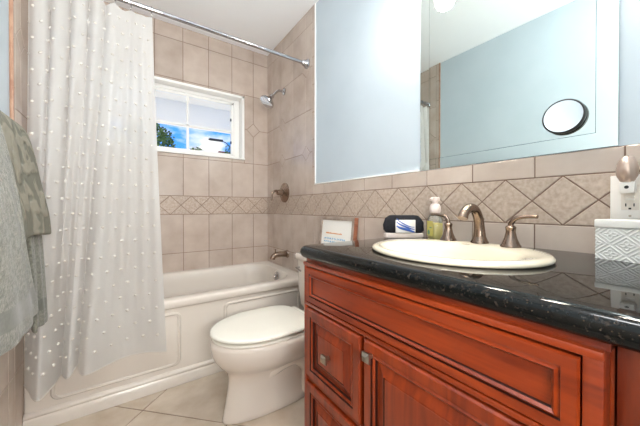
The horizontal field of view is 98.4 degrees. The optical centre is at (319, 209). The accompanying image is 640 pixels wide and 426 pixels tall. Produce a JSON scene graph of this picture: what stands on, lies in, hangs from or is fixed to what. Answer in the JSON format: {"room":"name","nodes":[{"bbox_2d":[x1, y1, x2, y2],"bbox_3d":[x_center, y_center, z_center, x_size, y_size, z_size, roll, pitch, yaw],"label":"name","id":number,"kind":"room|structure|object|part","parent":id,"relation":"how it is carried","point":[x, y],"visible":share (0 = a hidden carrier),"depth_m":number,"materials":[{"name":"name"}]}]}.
{"room":"bathroom","nodes":[
{"label":"bathroom","id":0,"kind":"room"},
{"bbox_2d":[0,0,27,425],"bbox_3d":[-1.075,-0.243,0.760,0.127,2.467,2.854,0,0,-35],"label":"wall","id":1,"kind":"structure","parent":0,"point":[12,361],"depth_m":1.14,"materials":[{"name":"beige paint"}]},
{"bbox_2d":[9,0,13,119],"bbox_3d":[-0.765,-0.823,0.416,0.012,1.302,1.702,0,0,-35],"label":"trim","id":2,"kind":"structure","parent":1,"relation":"attached to","point":[11,2],"depth_m":1.11,"materials":[{"name":"brown wood"}]},
{"bbox_2d":[117,0,309,68],"bbox_3d":[-0.708,-1.091,1.647,1.490,0.072,0.072,0,0,-35],"label":"shower rod","id":3,"kind":"object","parent":1,"relation":"attached to","point":[305,63],"visible":1,"depth_m":1.68,"materials":[{"name":"silver metal"}]},
{"bbox_3d":[-0.918,-1.077,1.502,0.008,0.062,0.036,0,0,-35],"label":"curtain ring","id":4,"kind":"object","parent":3,"relation":"hanging from","visible":0},
{"bbox_2d":[24,0,166,401],"bbox_3d":[-1.029,-0.144,1.295,0.534,1.807,0.247,0,0,-35],"label":"shower curtain","id":5,"kind":"object","parent":4,"relation":"hanging from","point":[91,114],"visible":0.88,"depth_m":1.32,"materials":[{"name":"fabric"}]},
{"bbox_3d":[-0.894,-0.254,0.672,0.083,0.044,0.749,0,0,-35],"label":"towel bar","id":6,"kind":"object","parent":1,"relation":"attached to","visible":0},
{"bbox_2d":[0,124,38,355],"bbox_3d":[-0.709,0.003,0.526,0.186,0.570,0.430,0,0,-35],"label":"bath towel","id":7,"kind":"object","parent":6,"relation":"hanging from","point":[18,299],"visible":1,"depth_m":0.57,"materials":[{"name":"grey fabric"}]},
{"bbox_2d":[26,235,47,333],"bbox_3d":[-0.993,0.062,0.900,0.134,0.675,0.181,0,0,-35],"label":"bath towel","id":8,"kind":"object","parent":6,"relation":"hanging from","point":[34,243],"visible":0.37,"depth_m":0.93,"materials":[{"name":"grey fabric"}]},
{"bbox_2d":[0,110,50,239],"bbox_3d":[-0.945,-0.101,0.823,0.156,0.383,0.369,0,0,-35],"label":"hand towel","id":9,"kind":"object","parent":8,"relation":"on","point":[34,208],"visible":0.82,"depth_m":0.86,"materials":[{"name":"fabric"}]},
{"bbox_2d":[56,371,303,425],"bbox_3d":[-0.009,1.042,0.647,1.744,0.100,4.264,0,0,-35],"label":"floor","id":10,"kind":"structure","parent":0,"point":[201,401],"depth_m":1.35,"materials":[{"name":"tile"}]},
{"bbox_2d":[23,261,303,425],"bbox_3d":[-0.902,0.740,1.942,1.488,0.481,0.778,0,0,-35],"label":"bathtub","id":11,"kind":"object","parent":10,"relation":"on","point":[195,300],"visible":0.5,"depth_m":1.58,"materials":[{"name":"white ceramic"}]},
{"bbox_3d":[-1.010,0.726,1.412,0.541,0.304,0.009,0,0,-35],"label":"apron panel","id":12,"kind":"part","parent":11,"relation":"part of","materials":[{"name":"white ceramic"}]},
{"bbox_3d":[-0.687,0.941,1.631,1.488,0.084,0.020,0,0,-35],"label":"moulding","id":13,"kind":"part","parent":11,"relation":"part of","materials":[{"name":"white ceramic"}]},
{"bbox_3d":[-0.370,0.723,1.853,0.541,0.304,0.009,0,0,-35],"label":"apron panel","id":14,"kind":"part","parent":11,"relation":"part of","materials":[{"name":"white ceramic"}]},
{"bbox_3d":[-0.369,0.549,2.287,0.031,0.079,0.080,0,0,-35],"label":"overflow plate","id":15,"kind":"part","parent":11,"relation":"part of","materials":[{"name":"silver metal"}]},
{"bbox_2d":[210,252,306,424],"bbox_3d":[-0.165,0.628,1.472,0.799,0.711,0.486,0,0,-35],"label":"toilet","id":16,"kind":"object","parent":10,"relation":"on","point":[260,351],"visible":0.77,"depth_m":1.29,"materials":[{"name":"beige ceramic"}]},
{"bbox_3d":[-0.298,0.565,1.379,0.475,0.020,0.368,0,0,-35],"label":"lid","id":17,"kind":"part","parent":16,"relation":"part of","materials":[{"name":"white"}]},
{"bbox_3d":[-0.258,0.792,1.409,0.573,0.384,0.362,0,0,-35],"label":"bowl","id":18,"kind":"part","parent":16,"relation":"part of","materials":[{"name":"beige ceramic"}]},
{"bbox_3d":[-0.297,0.592,1.380,0.459,0.013,0.352,0,0,-35],"label":"seat","id":19,"kind":"part","parent":16,"relation":"part of","materials":[{"name":"white plastic"}]},
{"bbox_3d":[0.067,0.459,1.630,0.230,0.301,0.464,0,0,-35],"label":"tank","id":20,"kind":"part","parent":16,"relation":"part of","materials":[{"name":"beige ceramic"}]},
{"bbox_3d":[0.063,0.289,1.626,0.246,0.035,0.486,0,0,-35],"label":"tank lid","id":21,"kind":"part","parent":16,"relation":"part of","materials":[{"name":"beige ceramic"}]},
{"bbox_2d":[303,258,616,425],"bbox_3d":[0.388,0.580,0.828,0.621,0.821,0.758,0,0,-35],"label":"vanity cabinet","id":22,"kind":"object","parent":10,"relation":"on","point":[378,352],"visible":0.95,"depth_m":0.56,"materials":[{"name":"brown wood"}]},
{"bbox_3d":[0.016,0.458,0.846,0.029,0.025,0.025,0,0,-35],"label":"knob","id":23,"kind":"part","parent":22,"relation":"part of","materials":[{"name":"grey metal"}]},
{"bbox_3d":[0.035,0.735,0.861,0.019,0.271,0.274,0,0,-35],"label":"drawer","id":24,"kind":"part","parent":22,"relation":"part of","materials":[{"name":"brown wood"}]},
{"bbox_3d":[0.035,0.459,0.859,0.019,0.236,0.274,0,0,-35],"label":"drawer","id":25,"kind":"part","parent":22,"relation":"part of","materials":[{"name":"brown wood"}]},
{"bbox_3d":[0.119,0.370,0.694,0.029,0.025,0.025,0,0,-35],"label":"knob","id":26,"kind":"part","parent":22,"relation":"part of","materials":[{"name":"grey metal"}]},
{"bbox_3d":[0.242,0.607,0.560,0.019,0.531,0.424,0,0,-35],"label":"door","id":27,"kind":"part","parent":22,"relation":"part of","materials":[{"name":"brown wood"}]},
{"bbox_2d":[300,237,639,352],"bbox_3d":[0.427,0.148,0.778,0.613,0.042,0.929,0,0,-35],"label":"countertop","id":28,"kind":"structure","parent":22,"relation":"on","point":[585,295],"depth_m":0.49,"materials":[{"name":"black stone"}]},
{"bbox_2d":[319,216,358,243],"bbox_3d":[0.106,0.159,1.740,0.054,0.230,0.345,0,0,-35],"label":"framed print","id":29,"kind":"object","parent":28,"relation":"on","point":[332,229],"visible":0.59,"depth_m":1.72,"materials":[{"name":"white paper"}]},
{"bbox_2d":[383,215,423,237],"bbox_3d":[0.371,0.073,1.225,0.180,0.100,0.060,0,0,0],"label":"pouch","id":30,"kind":"object","parent":28,"relation":"on","point":[394,226],"visible":1,"depth_m":1.21,"materials":[{"name":"black fabric"}]},
{"bbox_2d":[396,218,414,232],"bbox_3d":[0.372,0.068,1.201,0.080,0.062,0.011,0,0,0],"label":"print","id":31,"kind":"object","parent":30,"relation":"on","point":[403,225],"depth_m":1.20,"materials":[{"name":"white paper"}]},
{"bbox_2d":[384,232,422,237],"bbox_3d":[0.371,0.112,1.230,0.170,0.021,0.046,0,0,0],"label":"tray","id":32,"kind":"object","parent":28,"relation":"on","point":[387,234],"depth_m":1.21,"materials":[{"name":"white ceramic"}]},
{"bbox_2d":[427,197,442,238],"bbox_3d":[0.470,0.036,1.131,0.048,0.176,0.066,0,0,-5],"label":"soap dispenser","id":33,"kind":"object","parent":28,"relation":"on","point":[434,223],"visible":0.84,"depth_m":1.11,"materials":[{"name":"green plastic"}]},
{"bbox_2d":[428,213,442,238],"bbox_3d":[0.472,0.067,1.131,0.044,0.114,0.066,0,0,-5],"label":"bottle","id":34,"kind":"object","parent":33,"relation":"attached to","point":[435,223],"depth_m":1.10,"materials":[{"name":"yellow plastic"}]},
{"bbox_2d":[372,239,556,268],"bbox_3d":[0.388,0.181,0.822,0.432,0.142,0.484,0,0,-35],"label":"sink","id":35,"kind":"object","parent":28,"relation":"in","point":[461,253],"visible":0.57,"depth_m":0.80,"materials":[{"name":"beige ceramic"}]},
{"bbox_2d":[430,203,538,247],"bbox_3d":[0.493,0.045,0.897,0.148,0.131,0.339,0,0,-35],"label":"sink faucet","id":36,"kind":"object","parent":28,"relation":"on","point":[510,240],"visible":1,"depth_m":0.89,"materials":[{"name":"silver metal"}]},
{"bbox_3d":[0.448,0.034,1.024,0.018,0.043,0.077,0,0,-35],"label":"lever","id":37,"kind":"part","parent":36,"relation":"part of","materials":[{"name":"silver metal"}]},
{"bbox_3d":[0.465,0.077,1.000,0.054,0.064,0.054,0,0,-35],"label":"handle","id":38,"kind":"part","parent":36,"relation":"part of","materials":[{"name":"silver metal"}]},
{"bbox_3d":[0.491,0.037,0.893,0.141,0.117,0.040,0,0,-35],"label":"spout","id":39,"kind":"part","parent":36,"relation":"part of","materials":[{"name":"silver metal"}]},
{"bbox_3d":[0.533,0.099,0.923,0.054,0.022,0.054,0,0,-35],"label":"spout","id":40,"kind":"part","parent":36,"relation":"part of","materials":[{"name":"silver metal"}]},
{"bbox_3d":[0.573,0.079,0.830,0.054,0.064,0.054,0,0,-35],"label":"handle","id":41,"kind":"part","parent":36,"relation":"part of","materials":[{"name":"silver metal"}]},
{"bbox_3d":[0.590,0.035,0.805,0.018,0.043,0.077,0,0,-35],"label":"lever","id":42,"kind":"part","parent":36,"relation":"part of","materials":[{"name":"silver metal"}]},
{"bbox_2d":[594,219,639,263],"bbox_3d":[0.780,0.076,0.666,0.071,0.102,0.154,0,0,-19],"label":"box","id":43,"kind":"object","parent":28,"relation":"on","point":[615,239],"visible":1,"depth_m":0.68,"materials":[{"name":"white ceramic"}]},
{"bbox_3d":[0.780,0.035,0.666,0.071,0.021,0.154,0,0,-19],"label":"lid","id":44,"kind":"part","parent":43,"relation":"part of","materials":[{"name":"white ceramic"}]},
{"bbox_2d":[617,347,639,425],"bbox_3d":[0.672,0.582,0.473,0.555,0.821,0.146,0,0,-35],"label":"filler panel","id":45,"kind":"object","parent":10,"relation":"on","point":[628,361],"visible":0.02,"depth_m":0.36,"materials":[{"name":"brown wood"}]},
{"bbox_2d":[104,2,267,272],"bbox_3d":[-1.171,-0.254,2.325,1.504,2.467,0.167,0,0,-35],"label":"wall","id":46,"kind":"structure","parent":0,"point":[214,210],"depth_m":2.40,"materials":[{"name":"beige tile"}]},
{"bbox_2d":[154,76,244,159],"bbox_3d":[-1.179,-0.749,2.300,1.072,0.583,0.174,0,0,-35],"label":"window","id":47,"kind":"structure","parent":46,"relation":"in","point":[236,102],"depth_m":2.42,"materials":[{"name":"white paint"}]},
{"bbox_2d":[103,0,318,55],"bbox_3d":[-0.009,-1.525,0.629,1.744,0.100,4.264,0,0,-35],"label":"ceiling","id":48,"kind":"structure","parent":0,"point":[265,23],"depth_m":2.10,"materials":[{"name":"white paint"}]},
{"bbox_2d":[267,0,639,271],"bbox_3d":[0.257,-0.249,1.677,0.127,2.467,2.854,0,0,-35],"label":"wall","id":49,"kind":"structure","parent":0,"point":[368,52],"depth_m":1.44,"materials":[{"name":"beige tile"}]},
{"bbox_2d":[260,88,285,108],"bbox_3d":[-0.395,-0.950,2.318,0.215,0.200,0.129,0,0,-35],"label":"shower","id":50,"kind":"object","parent":49,"relation":"attached to","point":[267,101],"visible":1,"depth_m":2.29,"materials":[{"name":"silver metal"}]},
{"bbox_2d":[270,249,288,259],"bbox_3d":[-0.343,0.368,2.304,0.155,0.087,0.068,0,0,-35],"label":"tub spout","id":51,"kind":"object","parent":49,"relation":"attached to","point":[285,253],"visible":1,"depth_m":2.29,"materials":[{"name":"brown metal"}]},
{"bbox_2d":[271,183,288,201],"bbox_3d":[-0.360,-0.148,2.343,0.136,0.170,0.170,0,0,-35],"label":"shower valve","id":52,"kind":"object","parent":49,"relation":"attached to","point":[283,192],"visible":1,"depth_m":2.34,"materials":[{"name":"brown metal"}]},
{"bbox_3d":[-0.377,-0.124,2.322,0.024,0.095,0.086,0,1,44],"label":"lever","id":53,"kind":"part","parent":52,"relation":"part of","materials":[{"name":"silver metal"}]},
{"bbox_2d":[315,3,419,184],"bbox_3d":[0.212,-0.831,1.631,0.009,1.302,0.877,0,0,-35],"label":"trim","id":54,"kind":"structure","parent":49,"relation":"attached to","point":[315,3],"depth_m":1.98,"materials":[{"name":"white paint"}]},
{"bbox_2d":[420,0,619,170],"bbox_3d":[0.632,-0.587,1.006,0.026,0.818,0.627,0,0,-35],"label":"wall mirror","id":55,"kind":"object","parent":49,"relation":"attached to","point":[491,70],"depth_m":0.96,"materials":[{"name":"white mirror"}]},
{"bbox_3d":[0.743,-0.284,0.842,0.020,0.104,0.104,0,0,-35],"label":"magnifying mirror","id":56,"kind":"part","parent":55,"relation":"part of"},
{"bbox_2d":[610,174,639,219],"bbox_3d":[0.824,-0.033,0.734,0.009,0.120,0.074,0,0,-35],"label":"wall outlet","id":57,"kind":"object","parent":49,"relation":"attached to","point":[622,205],"visible":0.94,"depth_m":0.74,"materials":[{"name":"white plastic"}]},
{"bbox_2d":[615,155,639,192],"bbox_3d":[0.801,-0.093,0.720,0.044,0.098,0.043,0,0,-35],"label":"night light","id":58,"kind":"object","parent":57,"relation":"attached to","point":[627,170],"visible":1,"depth_m":0.71,"materials":[{"name":"white plastic"}]},
{"bbox_2d":[621,184,639,209],"bbox_3d":[0.824,-0.033,0.733,0.004,0.067,0.033,0,0,-35],"label":"receptacle","id":59,"kind":"object","parent":57,"relation":"attached to","point":[629,201],"depth_m":0.73,"materials":[{"name":"beige plastic"}]},
{"label":"outside","id":60,"kind":"structure","parent":0,"visible":0},
{"bbox_3d":[-13.670,1.246,28.689,70.000,0.100,57.250,0,0,-35],"label":"ground","id":61,"kind":"structure","parent":60,"visible":0},
{"bbox_2d":[156,123,175,147],"bbox_3d":[-7.324,-1.318,11.325,2.789,5.276,3.042,0,0,-35],"label":"tree","id":62,"kind":"object","parent":61,"relation":"on","point":[166,140],"visible":0.11,"depth_m":11.30,"materials":[{"name":"green plant"}]},
{"bbox_2d":[208,138,229,146],"bbox_3d":[-3.347,-0.519,9.347,0.790,3.700,0.140,0,0,-35],"label":"street lamp","id":63,"kind":"object","parent":61,"relation":"on","point":[210,139],"visible":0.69,"depth_m":9.20,"materials":[{"name":"grey metal"}]},
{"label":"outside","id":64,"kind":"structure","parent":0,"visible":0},
{"bbox_2d":[155,91,229,133],"bbox_3d":[-1.432,-1.514,3.569,4.700,0.430,2.080,0,0,-35],"label":"porch roof","id":65,"kind":"structure","parent":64,"point":[169,107],"depth_m":4.30,"materials":[{"name":"white"}]}
]}

